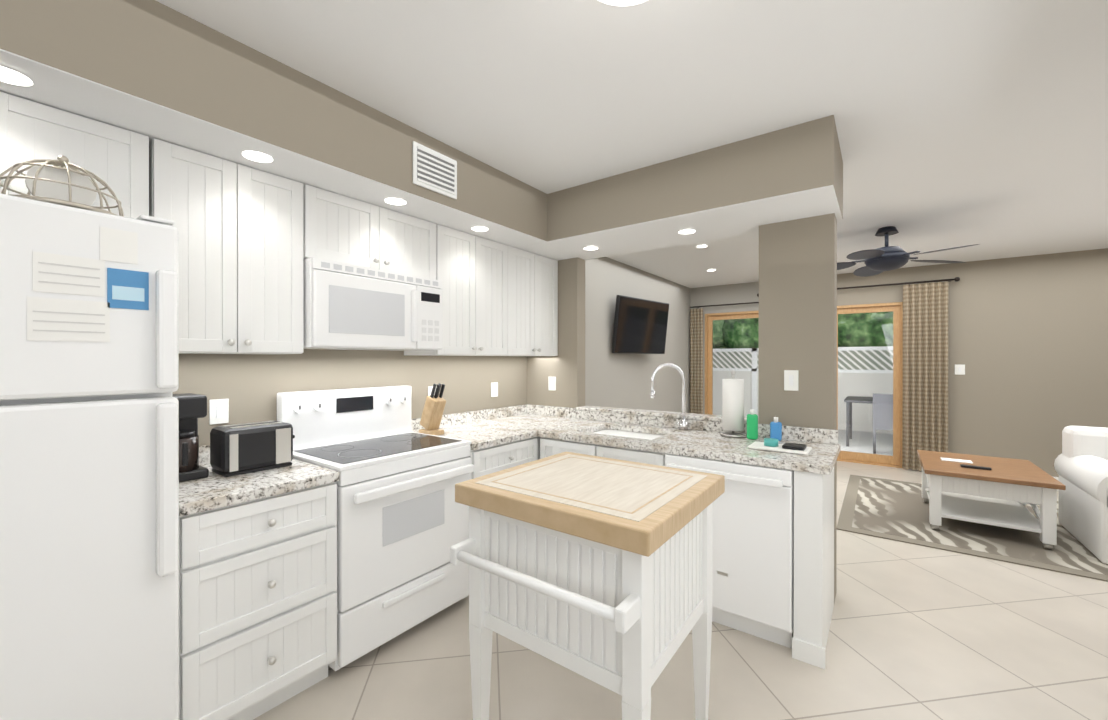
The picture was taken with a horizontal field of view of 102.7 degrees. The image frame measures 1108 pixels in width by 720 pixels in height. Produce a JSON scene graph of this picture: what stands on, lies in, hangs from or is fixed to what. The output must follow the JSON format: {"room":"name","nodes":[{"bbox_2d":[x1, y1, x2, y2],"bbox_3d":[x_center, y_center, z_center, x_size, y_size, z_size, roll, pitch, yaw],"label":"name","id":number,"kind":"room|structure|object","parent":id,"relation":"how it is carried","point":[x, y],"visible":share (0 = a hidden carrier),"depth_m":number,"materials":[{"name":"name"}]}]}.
{"room":"kitchen","nodes":[
{"label":"kitchen","id":0,"kind":"room"},
{"bbox_2d":[173,257,689,445],"bbox_3d":[-0.743,0.109,3.331,0.150,2.540,10.100,0,0,36],"label":"wall","id":1,"kind":"structure","parent":0,"point":[249,386],"depth_m":3.38,"materials":[{"name":"beige paint"}]},
{"bbox_2d":[0,91,155,218],"bbox_3d":[-1.844,-0.655,1.421,0.337,0.336,0.758,0,0,36],"label":"upper cabinet","id":2,"kind":"object","parent":1,"relation":"attached to","point":[124,159],"depth_m":1.50,"materials":[{"name":"white wood"}]},
{"bbox_2d":[209,399,228,424],"bbox_3d":[-1.569,0.241,2.076,0.009,0.115,0.075,0,0,36],"label":"electrical outlet","id":3,"kind":"object","parent":1,"relation":"attached to","point":[218,411],"visible":1,"depth_m":2.07,"materials":[{"name":"white plastic"}]},
{"bbox_2d":[156,139,307,353],"bbox_3d":[-1.456,-0.426,1.948,0.337,0.797,0.527,0,0,36],"label":"upper cabinet","id":4,"kind":"object","parent":1,"relation":"attached to","point":[250,239],"depth_m":1.84,"materials":[{"name":"white wood"}]},
{"bbox_2d":[199,404,526,463],"bbox_3d":[-0.984,0.430,2.855,0.022,0.080,2.548,0,0,36],"label":"backsplash","id":5,"kind":"structure","parent":1,"relation":"attached to","point":[487,414],"depth_m":3.28,"materials":[{"name":"beige stone"}]},
{"bbox_2d":[308,185,439,279],"bbox_3d":[-1.070,-0.653,2.471,0.337,0.346,0.758,0,0,36],"label":"upper cabinet","id":6,"kind":"object","parent":1,"relation":"attached to","point":[342,229],"depth_m":2.33,"materials":[{"name":"white wood"}]},
{"bbox_2d":[303,258,442,350],"bbox_3d":[-1.028,-0.267,2.441,0.442,0.415,0.750,0,0,36],"label":"microwave","id":7,"kind":"object","parent":6,"relation":"attached to","point":[349,307],"visible":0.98,"depth_m":2.25,"materials":[{"name":"white"}]},
{"bbox_2d":[428,386,436,395],"bbox_3d":[-0.839,0.239,3.067,0.009,0.115,0.075,0,0,36],"label":"electrical outlet","id":8,"kind":"object","parent":1,"relation":"attached to","point":[429,390],"visible":0.33,"depth_m":3.05,"materials":[{"name":"white plastic"}]},
{"bbox_2d":[404,225,515,355],"bbox_3d":[-0.639,-0.429,3.056,0.337,0.797,0.681,0,0,36],"label":"upper cabinet","id":9,"kind":"object","parent":1,"relation":"attached to","point":[478,274],"depth_m":2.94,"materials":[{"name":"white wood"}]},
{"bbox_2d":[491,382,497,396],"bbox_3d":[-0.477,0.238,3.557,0.009,0.115,0.075,0,0,36],"label":"electrical outlet","id":10,"kind":"object","parent":1,"relation":"attached to","point":[494,389],"visible":1,"depth_m":3.55,"materials":[{"name":"white plastic"}]},
{"bbox_2d":[516,248,557,355],"bbox_3d":[-0.301,-0.430,3.514,0.337,0.797,0.665,0,0,36],"label":"upper cabinet","id":11,"kind":"object","parent":1,"relation":"attached to","point":[536,275],"depth_m":3.45,"materials":[{"name":"white wood"}]},
{"bbox_2d":[612,295,668,353],"bbox_3d":[1.066,-0.406,5.413,0.287,0.659,1.103,0,0,36],"label":"wall-mounted tv","id":12,"kind":"object","parent":1,"relation":"attached to","point":[640,326],"visible":1,"depth_m":5.32,"materials":[{"name":"black plastic"}]},
{"bbox_2d":[156,0,1107,287],"bbox_3d":[1.583,-1.197,1.613,6.030,0.080,10.200,0,0,36],"label":"ceiling","id":13,"kind":"structure","parent":0,"point":[972,122],"depth_m":1.90,"materials":[{"name":"white paint"}]},
{"bbox_2d":[0,0,842,260],"bbox_3d":[-0.945,-0.989,0.974,2.320,0.334,5.770,0,0,36],"label":"soffit beam","id":14,"kind":"structure","parent":13,"relation":"attached to","point":[153,69],"depth_m":1.98,"materials":[{"name":"beige paint"}]},
{"bbox_2d":[0,63,44,90],"bbox_3d":[-1.573,-0.817,1.269,0.150,0.001,0.150,0,0,36],"label":"recessed light","id":15,"kind":"object","parent":14,"relation":"attached to","point":[11,76],"visible":1,"depth_m":1.29,"materials":[{"name":"white paint"}]},
{"bbox_2d":[235,148,278,164],"bbox_3d":[-1.193,-0.818,1.784,0.150,0.001,0.150,0,0,36],"label":"recessed light","id":16,"kind":"object","parent":14,"relation":"attached to","point":[257,156],"visible":1,"depth_m":1.78,"materials":[{"name":"white paint"}]},
{"bbox_2d":[380,196,410,206],"bbox_3d":[-0.819,-0.819,2.292,0.150,0.001,0.150,0,0,36],"label":"recessed light","id":17,"kind":"object","parent":14,"relation":"attached to","point":[395,201],"visible":1,"depth_m":2.29,"materials":[{"name":"white paint"}]},
{"bbox_2d":[413,141,456,198],"bbox_3d":[-0.616,-0.984,2.315,0.016,0.210,0.280,0,0,36],"label":"air vent grille","id":18,"kind":"object","parent":14,"relation":"attached to","point":[434,171],"visible":1,"depth_m":2.30,"materials":[{"name":"white metal"}]},
{"bbox_2d":[468,225,491,231],"bbox_3d":[-0.463,-0.820,2.774,0.150,0.001,0.150,0,0,36],"label":"recessed light","id":19,"kind":"object","parent":14,"relation":"attached to","point":[477,228],"visible":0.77,"depth_m":2.77,"materials":[{"name":"white paint"}]},
{"bbox_2d":[581,246,600,250],"bbox_3d":[0.271,-0.821,3.264,0.150,0.001,0.150,0,0,36],"label":"recessed light","id":20,"kind":"object","parent":14,"relation":"attached to","point":[590,248],"visible":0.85,"depth_m":3.27,"materials":[{"name":"white paint"}]},
{"bbox_2d":[675,228,698,234],"bbox_3d":[0.851,-0.821,2.837,0.150,0.001,0.150,0,0,36],"label":"recessed light","id":21,"kind":"object","parent":14,"relation":"attached to","point":[689,231],"visible":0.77,"depth_m":2.83,"materials":[{"name":"white paint"}]},
{"bbox_2d":[599,0,646,5],"bbox_3d":[0.212,-1.110,1.245,0.330,0.091,0.330,0,0,36],"label":"dome light","id":22,"kind":"object","parent":13,"relation":"attached to","point":[622,2],"visible":1,"depth_m":1.34,"materials":[{"name":"white glass"}]},
{"bbox_2d":[695,245,709,247],"bbox_3d":[1.511,-1.158,4.524,0.150,0.001,0.150,0,0,36],"label":"recessed light","id":23,"kind":"object","parent":13,"relation":"in","point":[701,246],"visible":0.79,"depth_m":4.52,"materials":[{"name":"white paint"}]},
{"bbox_2d":[837,226,978,276],"bbox_3d":[2.888,-0.975,3.945,1.240,0.375,1.291,0,0,36],"label":"fan","id":24,"kind":"object","parent":13,"relation":"hanging from","point":[887,257],"visible":0.92,"depth_m":3.83,"materials":[{"name":"black metal"}]},
{"bbox_2d":[253,461,1107,719],"bbox_3d":[1.583,1.408,1.619,6.030,0.050,10.200,0,0,36],"label":"floor","id":25,"kind":"structure","parent":0,"point":[917,632],"depth_m":2.01,"materials":[{"name":"tile"}]},
{"bbox_2d":[0,193,178,719],"bbox_3d":[-1.671,0.470,1.295,0.715,1.827,0.760,0,0,36],"label":"fridge","id":26,"kind":"object","parent":25,"relation":"on","point":[89,477],"visible":1,"depth_m":1.25,"materials":[{"name":"white metal"}]},
{"bbox_2d":[0,155,123,216],"bbox_3d":[-1.454,-0.519,1.313,0.266,0.172,0.266,0,0,36],"label":"cloche","id":27,"kind":"object","parent":26,"relation":"on","point":[61,180],"visible":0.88,"depth_m":1.30,"materials":[{"name":"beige metal"}]},
{"bbox_2d":[179,480,338,719],"bbox_3d":[-1.331,0.948,1.859,0.647,0.868,0.530,0,0,36],"label":"base cabinet","id":28,"kind":"object","parent":25,"relation":"on","point":[257,594],"depth_m":1.64,"materials":[{"name":"white wood"}]},
{"bbox_2d":[179,459,338,511],"bbox_3d":[-1.327,0.492,1.855,0.657,0.040,0.530,0,0,36],"label":"countertop","id":29,"kind":"structure","parent":28,"relation":"on","point":[211,490],"depth_m":1.70,"materials":[{"name":"beige stone"}]},
{"bbox_2d":[173,393,208,481],"bbox_3d":[-1.510,0.306,1.778,0.200,0.330,0.150,0,0,36],"label":"coffee maker","id":30,"kind":"object","parent":29,"relation":"on","point":[192,408],"visible":0.48,"depth_m":1.75,"materials":[{"name":"black plastic"}]},
{"bbox_2d":[210,420,294,476],"bbox_3d":[-1.302,0.375,1.939,0.183,0.192,0.295,0,0,36],"label":"toaster","id":31,"kind":"object","parent":29,"relation":"on","point":[239,449],"visible":1,"depth_m":1.86,"materials":[{"name":"black plastic"}]},
{"bbox_2d":[277,386,473,670],"bbox_3d":[-0.914,0.773,2.359,0.690,1.215,0.758,0,0,36],"label":"stove","id":32,"kind":"object","parent":25,"relation":"on","point":[402,524],"visible":0.85,"depth_m":2.20,"materials":[{"name":"white metal"}]},
{"bbox_2d":[463,436,540,598],"bbox_3d":[-0.540,0.946,2.933,0.647,0.868,0.598,0,0,36],"label":"base cabinet","id":33,"kind":"object","parent":25,"relation":"on","point":[493,458],"depth_m":2.71,"materials":[{"name":"white wood"}]},
{"bbox_2d":[418,412,586,447],"bbox_3d":[-0.343,0.489,3.190,0.657,0.040,1.248,0,0,36],"label":"countertop","id":34,"kind":"structure","parent":33,"relation":"on","point":[481,433],"depth_m":3.04,"materials":[{"name":"beige stone"}]},
{"bbox_2d":[419,383,445,434],"bbox_3d":[-0.764,0.306,2.788,0.162,0.323,0.090,0,0,36],"label":"knife block","id":35,"kind":"object","parent":34,"relation":"on","point":[432,413],"visible":0.96,"depth_m":2.75,"materials":[{"name":"brown wood"}]},
{"bbox_2d":[450,452,724,719],"bbox_3d":[0.130,0.906,1.586,0.730,0.951,0.735,0,0,36],"label":"island cart","id":36,"kind":"object","parent":25,"relation":"on","point":[597,569],"visible":1,"depth_m":1.39,"materials":[{"name":"white wood"}]},
{"bbox_2d":[540,438,705,465],"bbox_3d":[0.453,0.945,2.965,0.887,0.868,0.667,0,0,36],"label":"base cabinet","id":37,"kind":"object","parent":25,"relation":"on","point":[548,446],"depth_m":2.68,"materials":[{"name":"white wood"}]},
{"bbox_2d":[538,418,839,477],"bbox_3d":[0.758,0.490,2.729,1.658,0.040,0.682,0,0,36],"label":"countertop","id":38,"kind":"structure","parent":37,"relation":"on","point":[708,444],"depth_m":2.49,"materials":[{"name":"beige stone"}]},
{"bbox_2d":[590,426,657,437],"bbox_3d":[0.478,0.600,2.941,0.536,0.204,0.416,0,0,36],"label":"sink","id":39,"kind":"object","parent":38,"relation":"in","point":[605,429],"depth_m":3.08,"materials":[{"name":"white ceramic"}]},
{"bbox_2d":[650,363,687,429],"bbox_3d":[0.778,0.246,2.990,0.212,0.446,0.170,0,0,36],"label":"faucet","id":40,"kind":"object","parent":38,"relation":"on","point":[683,424],"visible":1,"depth_m":2.98,"materials":[{"name":"silver metal"}]},
{"bbox_2d":[720,370,745,437],"bbox_3d":[1.109,0.264,2.743,0.150,0.408,0.150,0,0,36],"label":"paper towel holder","id":41,"kind":"object","parent":38,"relation":"on","point":[732,404],"visible":0.98,"depth_m":2.69,"materials":[{"name":"white paper"}]},
{"bbox_2d":[747,409,757,439],"bbox_3d":[1.171,0.380,2.616,0.060,0.176,0.036,0,0,36],"label":"soap bottle","id":42,"kind":"object","parent":38,"relation":"on","point":[752,419],"depth_m":2.60,"materials":[{"name":"green plastic"}]},
{"bbox_2d":[770,417,781,440],"bbox_3d":[1.291,0.400,2.577,0.060,0.136,0.036,0,0,36],"label":"soap bottle","id":43,"kind":"object","parent":38,"relation":"on","point":[775,427],"depth_m":2.56,"materials":[{"name":"blue plastic"}]},
{"bbox_2d":[747,438,811,454],"bbox_3d":[1.191,0.446,2.341,0.280,0.046,0.180,0,0,36],"label":"tray","id":44,"kind":"object","parent":38,"relation":"on","point":[770,444],"visible":1,"depth_m":2.31,"materials":[{"name":"white ceramic"}]},
{"bbox_2d":[665,454,793,648],"bbox_3d":[1.019,0.948,2.459,0.613,0.866,0.685,0,0,36],"label":"dishwasher","id":45,"kind":"object","parent":25,"relation":"on","point":[752,549],"visible":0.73,"depth_m":2.15,"materials":[{"name":"white metal"}]},
{"bbox_2d":[837,475,1107,581],"bbox_3d":[4.272,1.373,3.438,3.380,0.010,2.080,0,0,36],"label":"rug","id":46,"kind":"object","parent":25,"relation":"on","point":[894,510],"visible":0.5,"depth_m":3.51,"materials":[{"name":"brown carpet"}]},
{"bbox_2d":[917,450,1065,549],"bbox_3d":[3.568,1.111,3.721,0.760,0.503,0.970,0,0,36],"label":"coffee table","id":47,"kind":"object","parent":46,"relation":"on","point":[996,491],"visible":1,"depth_m":3.49,"materials":[{"name":"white wood"}]},
{"bbox_2d":[1054,426,1107,563],"bbox_3d":[4.693,0.926,2.778,1.920,0.885,0.960,0,0,36],"label":"sofa","id":48,"kind":"object","parent":46,"relation":"on","point":[1081,465],"visible":1,"depth_m":3.34,"materials":[{"name":"white fabric"}]},
{"bbox_2d":[527,213,836,602],"bbox_3d":[0.705,0.274,3.239,2.290,2.210,0.170,0,0,36],"label":"wall","id":49,"kind":"structure","parent":0,"point":[798,294],"depth_m":2.63,"materials":[{"name":"beige paint"}]},
{"bbox_2d":[527,404,575,415],"bbox_3d":[-0.023,0.428,3.716,0.503,0.080,0.023,0,0,36],"label":"backsplash","id":50,"kind":"structure","parent":49,"relation":"attached to","point":[540,410],"depth_m":3.71,"materials":[{"name":"beige stone"}]},
{"bbox_2d":[549,377,555,390],"bbox_3d":[-0.016,0.198,3.720,0.075,0.115,0.009,0,0,36],"label":"electrical outlet","id":51,"kind":"object","parent":49,"relation":"attached to","point":[552,383],"visible":1,"depth_m":3.71,"materials":[{"name":"white plastic"}]},
{"bbox_2d":[576,410,837,445],"bbox_3d":[0.883,0.429,3.016,1.778,0.079,0.072,0,0,36],"label":"backsplash","id":52,"kind":"structure","parent":49,"relation":"attached to","point":[800,434],"depth_m":2.95,"materials":[{"name":"beige stone"}]},
{"bbox_2d":[784,370,797,390],"bbox_3d":[1.399,0.120,2.614,0.075,0.120,0.009,0,0,36],"label":"light switch","id":53,"kind":"object","parent":49,"relation":"attached to","point":[790,380],"visible":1,"depth_m":2.61,"materials":[{"name":"white plastic"}]},
{"bbox_2d":[690,248,1107,476],"bbox_3d":[4.535,0.103,5.620,5.630,2.540,0.150,0,0,36],"label":"wall","id":54,"kind":"structure","parent":0,"point":[1028,342],"depth_m":5.01,"materials":[{"name":"grey paint"}]},
{"bbox_2d":[690,302,758,307],"bbox_3d":[2.679,-0.849,6.834,1.160,0.020,0.094,0,0,36],"label":"curtain rod","id":55,"kind":"object","parent":54,"relation":"attached to","point":[723,304],"visible":0.73,"depth_m":6.83,"materials":[{"name":"brown metal"}]},
{"bbox_2d":[690,308,702,413],"bbox_3d":[2.275,0.268,7.088,0.210,2.175,0.070,0,0,36],"label":"curtain","id":56,"kind":"object","parent":55,"relation":"hanging from","point":[696,361],"visible":0.67,"depth_m":7.08,"materials":[{"name":"fabric"}]},
{"bbox_2d":[705,311,758,414],"bbox_3d":[2.817,0.316,6.888,0.900,2.110,0.140,0,0,36],"label":"door frame","id":57,"kind":"structure","parent":54,"relation":"attached to","point":[709,341],"depth_m":7.05,"materials":[{"name":"brown wood"}]},
{"bbox_2d":[757,277,959,296],"bbox_3d":[3.914,-0.957,5.912,2.226,0.056,0.112,0,0,36],"label":"curtain rod","id":58,"kind":"object","parent":54,"relation":"attached to","point":[956,279],"visible":0.67,"depth_m":5.54,"materials":[{"name":"brown metal"}]},
{"bbox_2d":[902,281,947,470],"bbox_3d":[4.537,0.211,5.421,0.430,2.295,0.070,0,0,36],"label":"curtain","id":59,"kind":"object","parent":58,"relation":"hanging from","point":[925,370],"visible":0.96,"depth_m":5.42,"materials":[{"name":"fabric"}]},
{"bbox_2d":[837,302,902,467],"bbox_3d":[3.863,0.317,6.116,1.520,2.110,0.140,0,0,36],"label":"door frame","id":60,"kind":"structure","parent":54,"relation":"attached to","point":[895,459],"depth_m":5.76,"materials":[{"name":"brown wood"}]},
{"bbox_2d":[955,365,964,374],"bbox_3d":[4.846,0.114,5.292,0.090,0.120,0.009,0,0,36],"label":"light switch","id":61,"kind":"object","parent":54,"relation":"attached to","point":[959,369],"visible":1,"depth_m":5.29,"materials":[{"name":"white plastic"}]},
{"label":"outside","id":62,"kind":"structure","parent":0,"visible":0},
{"bbox_2d":[838,429,892,455],"bbox_3d":[6.019,1.394,7.635,11.630,0.049,4.850,0,0,36],"label":"patio","id":63,"kind":"structure","parent":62,"point":[861,448],"depth_m":7.36,"materials":[{"name":"grey concrete"}]},
{"bbox_2d":[713,346,892,433],"bbox_3d":[6.390,0.558,8.137,11.630,1.620,0.120,0,0,36],"label":"fence","id":64,"kind":"object","parent":63,"relation":"on","point":[870,361],"depth_m":8.63,"materials":[{"name":"white wood"}]},
{"bbox_2d":[713,312,892,348],"bbox_3d":[6.776,-1.134,8.656,13.630,5.000,1.000,0,0,36],"label":"trees","id":65,"kind":"object","parent":63,"relation":"on","point":[744,335],"depth_m":8.97,"materials":[{"name":"green plant"}]},
{"bbox_2d":[844,393,892,453],"bbox_3d":[4.767,0.920,7.023,1.520,0.900,1.620,0,0,36],"label":"patio table","id":66,"kind":"object","parent":63,"relation":"on","point":[882,417],"depth_m":6.20,"materials":[{"name":"grey metal"}]}
]}

